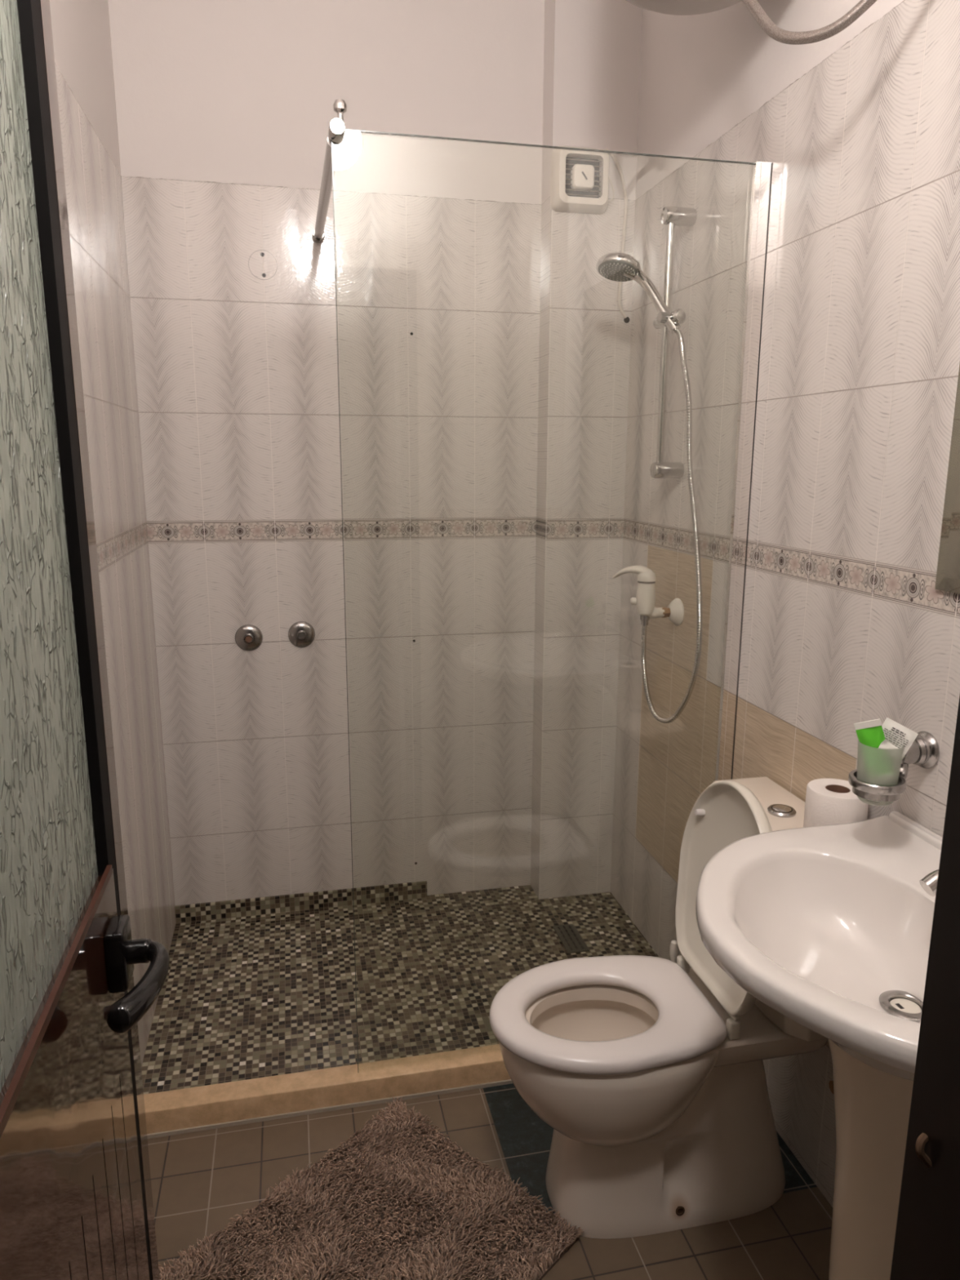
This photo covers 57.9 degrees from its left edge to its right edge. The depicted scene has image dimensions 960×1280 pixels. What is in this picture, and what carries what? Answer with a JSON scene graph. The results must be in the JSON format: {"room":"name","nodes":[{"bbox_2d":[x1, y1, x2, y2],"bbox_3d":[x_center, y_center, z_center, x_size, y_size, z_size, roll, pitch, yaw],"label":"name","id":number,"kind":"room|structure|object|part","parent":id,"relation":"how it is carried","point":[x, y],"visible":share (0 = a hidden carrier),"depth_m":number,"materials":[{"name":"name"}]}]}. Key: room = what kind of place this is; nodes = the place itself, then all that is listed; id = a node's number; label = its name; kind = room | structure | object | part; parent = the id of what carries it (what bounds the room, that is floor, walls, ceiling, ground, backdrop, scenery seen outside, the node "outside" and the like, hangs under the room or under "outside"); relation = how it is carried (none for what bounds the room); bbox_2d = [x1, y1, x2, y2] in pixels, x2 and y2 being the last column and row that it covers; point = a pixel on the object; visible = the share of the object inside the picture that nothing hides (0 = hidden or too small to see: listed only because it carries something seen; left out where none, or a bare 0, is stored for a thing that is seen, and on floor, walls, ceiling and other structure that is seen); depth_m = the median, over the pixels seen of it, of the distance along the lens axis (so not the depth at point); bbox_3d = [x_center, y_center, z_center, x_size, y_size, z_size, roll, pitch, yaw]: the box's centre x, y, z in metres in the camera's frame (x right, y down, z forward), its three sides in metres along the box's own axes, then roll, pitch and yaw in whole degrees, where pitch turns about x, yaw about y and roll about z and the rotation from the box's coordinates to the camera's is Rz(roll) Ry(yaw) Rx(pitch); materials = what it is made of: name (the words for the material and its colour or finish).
{"room":"bathroom","nodes":[
{"label":"bathroom","id":0,"kind":"room"},
{"bbox_2d":[49,0,175,1066],"bbox_3d":[-0.753,-0.277,1.377,0.080,3.000,2.206,-2,12,-12],"label":"wall","id":1,"kind":"structure","parent":0,"point":[82,35],"depth_m":2.07,"materials":[{"name":"tile"}]},
{"bbox_2d":[107,0,544,905],"bbox_3d":[-0.273,-0.534,2.626,1.563,3.000,0.080,-2,12,-12],"label":"wall","id":2,"kind":"structure","parent":0,"point":[224,109],"depth_m":2.54,"materials":[{"name":"tile"}]},
{"bbox_2d":[235,624,262,651],"bbox_3d":[-0.690,-0.004,2.587,0.081,0.081,0.026,-2,12,-12],"label":"shower valve","id":3,"kind":"object","parent":2,"relation":"attached to","point":[248,637],"visible":1,"depth_m":2.59,"materials":[{"name":"silver metal"}]},
{"bbox_2d":[174,880,426,922],"bbox_3d":[-0.565,0.842,2.799,0.795,0.053,0.010,-2,12,-12],"label":"baseboard","id":4,"kind":"structure","parent":2,"relation":"attached to","point":[283,903],"depth_m":2.79,"materials":[{"name":"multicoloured tile"}]},
{"bbox_2d":[288,621,315,647],"bbox_3d":[-0.538,-0.014,2.619,0.081,0.081,0.026,-2,12,-12],"label":"shower valve","id":5,"kind":"object","parent":2,"relation":"attached to","point":[301,633],"visible":1,"depth_m":2.62,"materials":[{"name":"silver metal"}]},
{"bbox_2d":[312,98,346,243],"bbox_3d":[-0.356,-1.046,2.005,0.037,0.076,0.870,-2,12,-13],"label":"bar","id":6,"kind":"object","parent":2,"relation":"attached to","point":[336,130],"visible":1,"depth_m":1.76,"materials":[{"name":"silver metal"}]},
{"bbox_3d":[-0.260,-0.984,1.615,0.026,0.038,0.026,-2,12,-12],"label":"clamp knob","id":7,"kind":"part","parent":6,"relation":"part of","materials":[{"name":"silver metal"}]},
{"bbox_2d":[141,884,659,1093],"bbox_3d":[-0.181,0.995,2.493,1.403,0.120,0.820,-2,12,-12],"label":"floor","id":8,"kind":"structure","parent":0,"point":[256,996],"depth_m":2.44,"materials":[{"name":"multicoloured tile"}]},
{"bbox_2d":[552,923,589,953],"bbox_3d":[0.275,0.906,2.634,0.066,0.008,0.154,-2,12,-12],"label":"shower drain","id":9,"kind":"object","parent":8,"relation":"on","point":[570,937],"visible":1,"depth_m":2.63,"materials":[{"name":"grey metal"}]},
{"bbox_2d":[147,1083,832,1279],"bbox_3d":[0.175,1.346,0.900,1.563,0.080,2.440,-2,12,-12],"label":"floor","id":10,"kind":"structure","parent":0,"point":[201,1180],"depth_m":1.77,"materials":[{"name":"tile"}]},
{"bbox_2d":[143,1044,511,1133],"bbox_3d":[-0.089,1.040,2.072,1.403,0.084,0.061,-2,12,-12],"label":"shower curb","id":11,"kind":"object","parent":10,"relation":"on","point":[214,1104],"depth_m":1.99,"materials":[{"name":"stone"}]},
{"bbox_2d":[146,1079,512,1138],"bbox_3d":[-0.083,1.073,2.046,1.403,0.029,0.004,-2,12,-12],"label":"trim","id":12,"kind":"structure","parent":11,"relation":"attached to","point":[509,1081],"depth_m":1.98,"materials":[{"name":"beige tile"}]},
{"bbox_2d":[331,128,772,1071],"bbox_3d":[0.159,0.008,1.914,0.901,2.002,0.024,-2,12,-12],"label":"glass frame","id":13,"kind":"object","parent":11,"relation":"on","point":[762,171],"visible":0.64,"depth_m":1.90,"materials":[{"name":"clear glass"}]},
{"bbox_2d":[158,1097,584,1279],"bbox_3d":[-0.237,1.153,1.571,0.543,0.025,0.744,10,16,41],"label":"shaggy rug","id":14,"kind":"object","parent":10,"relation":"on","point":[399,1200],"visible":1,"depth_m":1.68,"materials":[{"name":"brown fabric"}]},
{"bbox_2d":[489,776,828,1239],"bbox_3d":[0.343,0.699,1.714,0.666,0.859,0.406,-2,12,-12],"label":"toilet","id":15,"kind":"object","parent":10,"relation":"on","point":[647,1074],"visible":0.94,"depth_m":1.67,"materials":[{"name":"ceramic"}]},
{"bbox_3d":[0.232,0.713,1.678,0.432,0.030,0.336,-2,12,-12],"label":"seat","id":16,"kind":"part","parent":15,"relation":"part of","materials":[{"name":"white plastic"}]},
{"bbox_3d":[0.457,0.687,1.723,0.012,0.012,0.224,-2,12,-12],"label":"hinge rod","id":17,"kind":"part","parent":15,"relation":"part of","materials":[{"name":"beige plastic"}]},
{"bbox_3d":[0.475,0.477,1.683,0.069,0.411,0.340,-2,12,-12],"label":"lid","id":18,"kind":"part","parent":15,"relation":"part of","materials":[{"name":"beige plastic"}]},
{"bbox_3d":[0.585,0.360,1.698,0.174,0.041,0.406,-2,12,-12],"label":"tank lid","id":19,"kind":"part","parent":15,"relation":"part of","materials":[{"name":"ceramic"}]},
{"bbox_3d":[0.590,0.548,1.738,0.162,0.343,0.384,-2,12,-12],"label":"tank","id":20,"kind":"part","parent":15,"relation":"part of","materials":[{"name":"ceramic"}]},
{"bbox_2d":[803,777,868,827],"bbox_3d":[0.641,0.315,1.565,0.105,0.100,0.105,-2,12,-12],"label":"toilet roll","id":21,"kind":"object","parent":15,"relation":"on","point":[828,802],"visible":0.52,"depth_m":1.53,"materials":[{"name":"beige paper"}]},
{"bbox_2d":[669,940,679,963],"bbox_3d":[0.446,0.877,2.028,0.104,0.384,0.104,-2,12,-12],"label":"toilet brush","id":22,"kind":"object","parent":10,"relation":"on","point":[673,952],"visible":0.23,"depth_m":1.99,"materials":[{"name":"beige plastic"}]},
{"bbox_2d":[695,811,942,1279],"bbox_3d":[0.543,0.787,1.263,0.484,0.871,0.612,-2,12,-12],"label":"basin","id":23,"kind":"object","parent":10,"relation":"on","point":[828,927],"visible":0.84,"depth_m":1.27,"materials":[{"name":"white ceramic"}]},
{"bbox_2d":[919,869,938,896],"bbox_3d":[0.668,0.309,1.217,0.142,0.112,0.103,-2,12,-12],"label":"tap","id":24,"kind":"object","parent":23,"relation":"on","point":[929,882],"visible":0.44,"depth_m":1.18,"materials":[{"name":"silver metal"}]},
{"bbox_2d":[530,0,642,899],"bbox_3d":[0.310,-0.553,2.656,0.250,2.970,0.103,-2,12,-12],"label":"wall pillar","id":25,"kind":"structure","parent":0,"point":[592,48],"depth_m":2.61,"materials":[{"name":"tile"}]},
{"bbox_2d":[550,145,614,213],"bbox_3d":[0.293,-1.287,2.420,0.185,0.165,0.050,-2,12,-12],"label":"fan","id":26,"kind":"object","parent":25,"relation":"attached to","point":[580,183],"visible":0.94,"depth_m":2.41,"materials":[{"name":"white plastic"}]},
{"bbox_2d":[604,148,627,318],"bbox_3d":[0.390,-1.159,2.488,0.088,0.447,0.016,-4,12,-20],"label":"cable","id":27,"kind":"object","parent":26,"relation":"attached to","point":[612,155],"visible":0.88,"depth_m":2.48,"materials":[{"name":"beige plastic"}]},
{"bbox_2d":[623,316,629,323],"bbox_3d":[0.431,-0.940,2.548,0.018,0.018,0.002,-2,12,-12],"label":"hole","id":28,"kind":"object","parent":25,"relation":"attached to","point":[626,320],"visible":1,"depth_m":2.55,"materials":[{"name":"black plastic"}]},
{"bbox_2d":[610,0,959,1207],"bbox_3d":[0.696,-0.336,1.688,0.080,3.000,2.206,-2,12,-12],"label":"wall","id":29,"kind":"structure","parent":0,"point":[846,623],"depth_m":1.75,"materials":[{"name":"tile"}]},
{"bbox_2d":[612,565,684,625],"bbox_3d":[0.445,-0.117,2.300,0.182,0.163,0.081,0,12,-3],"label":"shower mixer","id":30,"kind":"object","parent":29,"relation":"attached to","point":[644,601],"visible":1,"depth_m":2.28,"materials":[{"name":"beige plastic"}]},
{"bbox_3d":[0.405,-0.103,2.291,0.016,0.020,0.020,1,12,4],"label":"knob","id":31,"kind":"part","parent":30,"relation":"part of","materials":[{"name":"beige plastic"}]},
{"bbox_3d":[0.408,-0.179,2.290,0.115,0.039,0.047,8,14,32],"label":"lever","id":32,"kind":"part","parent":30,"relation":"part of","materials":[{"name":"beige plastic"}]},
{"bbox_2d":[640,615,649,625],"bbox_3d":[0.436,-0.054,2.297,0.025,0.028,0.025,-2,12,-12],"label":"outlet","id":33,"kind":"object","parent":30,"relation":"attached to","point":[644,619],"depth_m":2.29,"materials":[{"name":"metal"}]},
{"bbox_2d":[640,328,702,723],"bbox_3d":[0.501,-0.271,2.167,0.057,0.994,0.226,-5,13,-25],"label":"shower hose","id":34,"kind":"object","parent":30,"relation":"attached to","point":[681,340],"visible":1,"depth_m":2.11,"materials":[{"name":"silver metal"}]},
{"bbox_2d":[650,206,697,478],"bbox_3d":[0.482,-0.740,2.186,0.096,0.655,0.115,-2,12,-12],"label":"shower rail","id":35,"kind":"object","parent":29,"relation":"attached to","point":[671,216],"visible":0.95,"depth_m":2.18,"materials":[{"name":"silver metal"}]},
{"bbox_2d":[595,252,680,333],"bbox_3d":[0.386,-0.861,2.160,0.216,0.196,0.108,11,16,42],"label":"shower","id":36,"kind":"object","parent":35,"relation":"attached to","point":[620,267],"visible":0.99,"depth_m":2.15,"materials":[{"name":"silver metal"}]},
{"bbox_3d":[0.430,-0.855,2.168,0.160,0.180,0.046,7,14,31],"label":"shower handle","id":37,"kind":"part","parent":36,"relation":"part of","materials":[{"name":"silver metal"}]},
{"bbox_2d":[625,0,742,15],"bbox_3d":[0.425,-1.462,1.575,0.404,0.515,0.364,-2,12,-12],"label":"water heater","id":38,"kind":"object","parent":29,"relation":"attached to","point":[677,7],"visible":0.99,"depth_m":1.69,"materials":[{"name":"white metal"}]},
{"bbox_2d":[741,0,877,44],"bbox_3d":[0.555,-1.077,1.363,0.095,0.270,0.465,-10,15,-40],"label":"hose","id":39,"kind":"object","parent":38,"relation":"hanging from","point":[780,35],"visible":1,"depth_m":1.37,"materials":[{"name":"metal"}]},
{"bbox_2d":[828,1080,834,1093],"bbox_3d":[0.590,0.754,1.521,0.012,0.027,0.087,-2,12,-12],"label":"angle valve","id":40,"kind":"object","parent":29,"relation":"attached to","point":[831,1082],"depth_m":1.48,"materials":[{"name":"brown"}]},
{"bbox_2d":[848,730,939,801],"bbox_3d":[0.665,0.198,1.382,0.176,0.081,0.084,-6,13,-27],"label":"cup holder","id":41,"kind":"object","parent":29,"relation":"attached to","point":[924,752],"visible":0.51,"depth_m":1.39,"materials":[{"name":"silver metal"}]},
{"bbox_2d":[857,740,903,806],"bbox_3d":[0.624,0.207,1.361,0.065,0.096,0.065,-2,12,-12],"label":"tumbler","id":42,"kind":"object","parent":41,"relation":"in","point":[882,766],"visible":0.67,"depth_m":1.33,"materials":[{"name":"clear glass"}]},
{"bbox_2d":[853,718,885,748],"bbox_3d":[0.619,0.174,1.360,0.068,0.107,0.009,5,12,21],"label":"sachet","id":43,"kind":"object","parent":42,"relation":"in","point":[870,733],"visible":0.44,"depth_m":1.35,"materials":[{"name":"green plastic"}]},
{"bbox_2d":[878,739,905,757],"bbox_3d":[0.635,0.171,1.340,0.043,0.036,0.008,0,12,1],"label":"sachet","id":44,"kind":"object","parent":42,"relation":"in","point":[885,744],"visible":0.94,"depth_m":1.34,"materials":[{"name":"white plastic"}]},
{"bbox_2d":[881,717,918,760],"bbox_3d":[0.644,0.157,1.353,0.067,0.070,0.016,7,14,32],"label":"sachet","id":45,"kind":"object","parent":42,"relation":"in","point":[895,733],"visible":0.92,"depth_m":1.35,"materials":[{"name":"white paper"}]},
{"bbox_2d":[883,727,908,748],"bbox_3d":[0.643,0.154,1.350,0.043,0.035,0.008,8,14,35],"label":"print","id":46,"kind":"object","parent":45,"relation":"attached to","point":[897,736],"depth_m":1.35,"materials":[{"name":"black"}]},
{"bbox_3d":[0.677,0.212,1.401,0.021,0.039,0.058,10,15,40],"label":"arm","id":47,"kind":"part","parent":41,"relation":"part of","materials":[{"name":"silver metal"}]},
{"bbox_2d":[934,364,959,594],"bbox_3d":[0.785,-0.398,1.044,0.008,0.758,0.548,-2,12,-12],"label":"wall mirror","id":48,"kind":"object","parent":29,"relation":"attached to","point":[948,573],"visible":1,"depth_m":1.33,"materials":[{"name":"silver mirror"}]},
{"bbox_3d":[0.220,-0.075,0.415,1.563,3.000,0.130,-2,12,-12],"label":"wall","id":49,"kind":"structure","parent":0,"visible":0},
{"bbox_2d":[0,0,169,1279],"bbox_3d":[-0.345,0.298,0.746,0.105,2.008,0.565,-2,12,-12],"label":"door","id":50,"kind":"structure","parent":49,"relation":"in","point":[76,1196],"depth_m":0.78,"materials":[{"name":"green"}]},
{"bbox_3d":[-0.372,-0.155,0.643,0.010,0.924,0.421,-2,12,-12],"label":"glass pane","id":51,"kind":"part","parent":50,"relation":"part of","materials":[{"name":"glass"}]},
{"bbox_3d":[-0.385,0.334,0.926,0.020,0.068,0.044,-2,12,-12],"label":"handle plate","id":52,"kind":"part","parent":50,"relation":"part of","materials":[{"name":"black metal"}]},
{"bbox_3d":[-0.343,0.347,0.879,0.049,0.031,0.135,-2,12,-12],"label":"handle","id":53,"kind":"part","parent":50,"relation":"part of","materials":[{"name":"black"}]},
{"bbox_2d":[915,1133,932,1168],"bbox_3d":[0.295,0.341,0.579,0.011,0.020,0.011,-2,12,-12],"label":"strike catch","id":54,"kind":"object","parent":49,"relation":"attached to","point":[922,1139],"visible":1,"depth_m":0.58,"materials":[{"name":"brown"}]},
{"bbox_2d":[889,695,959,1279],"bbox_3d":[0.010,0.326,0.447,0.743,2.100,0.162,-2,12,-12],"label":"trim","id":55,"kind":"structure","parent":49,"relation":"attached to","point":[926,1245],"depth_m":0.57,"materials":[{"name":"black"}]}
]}

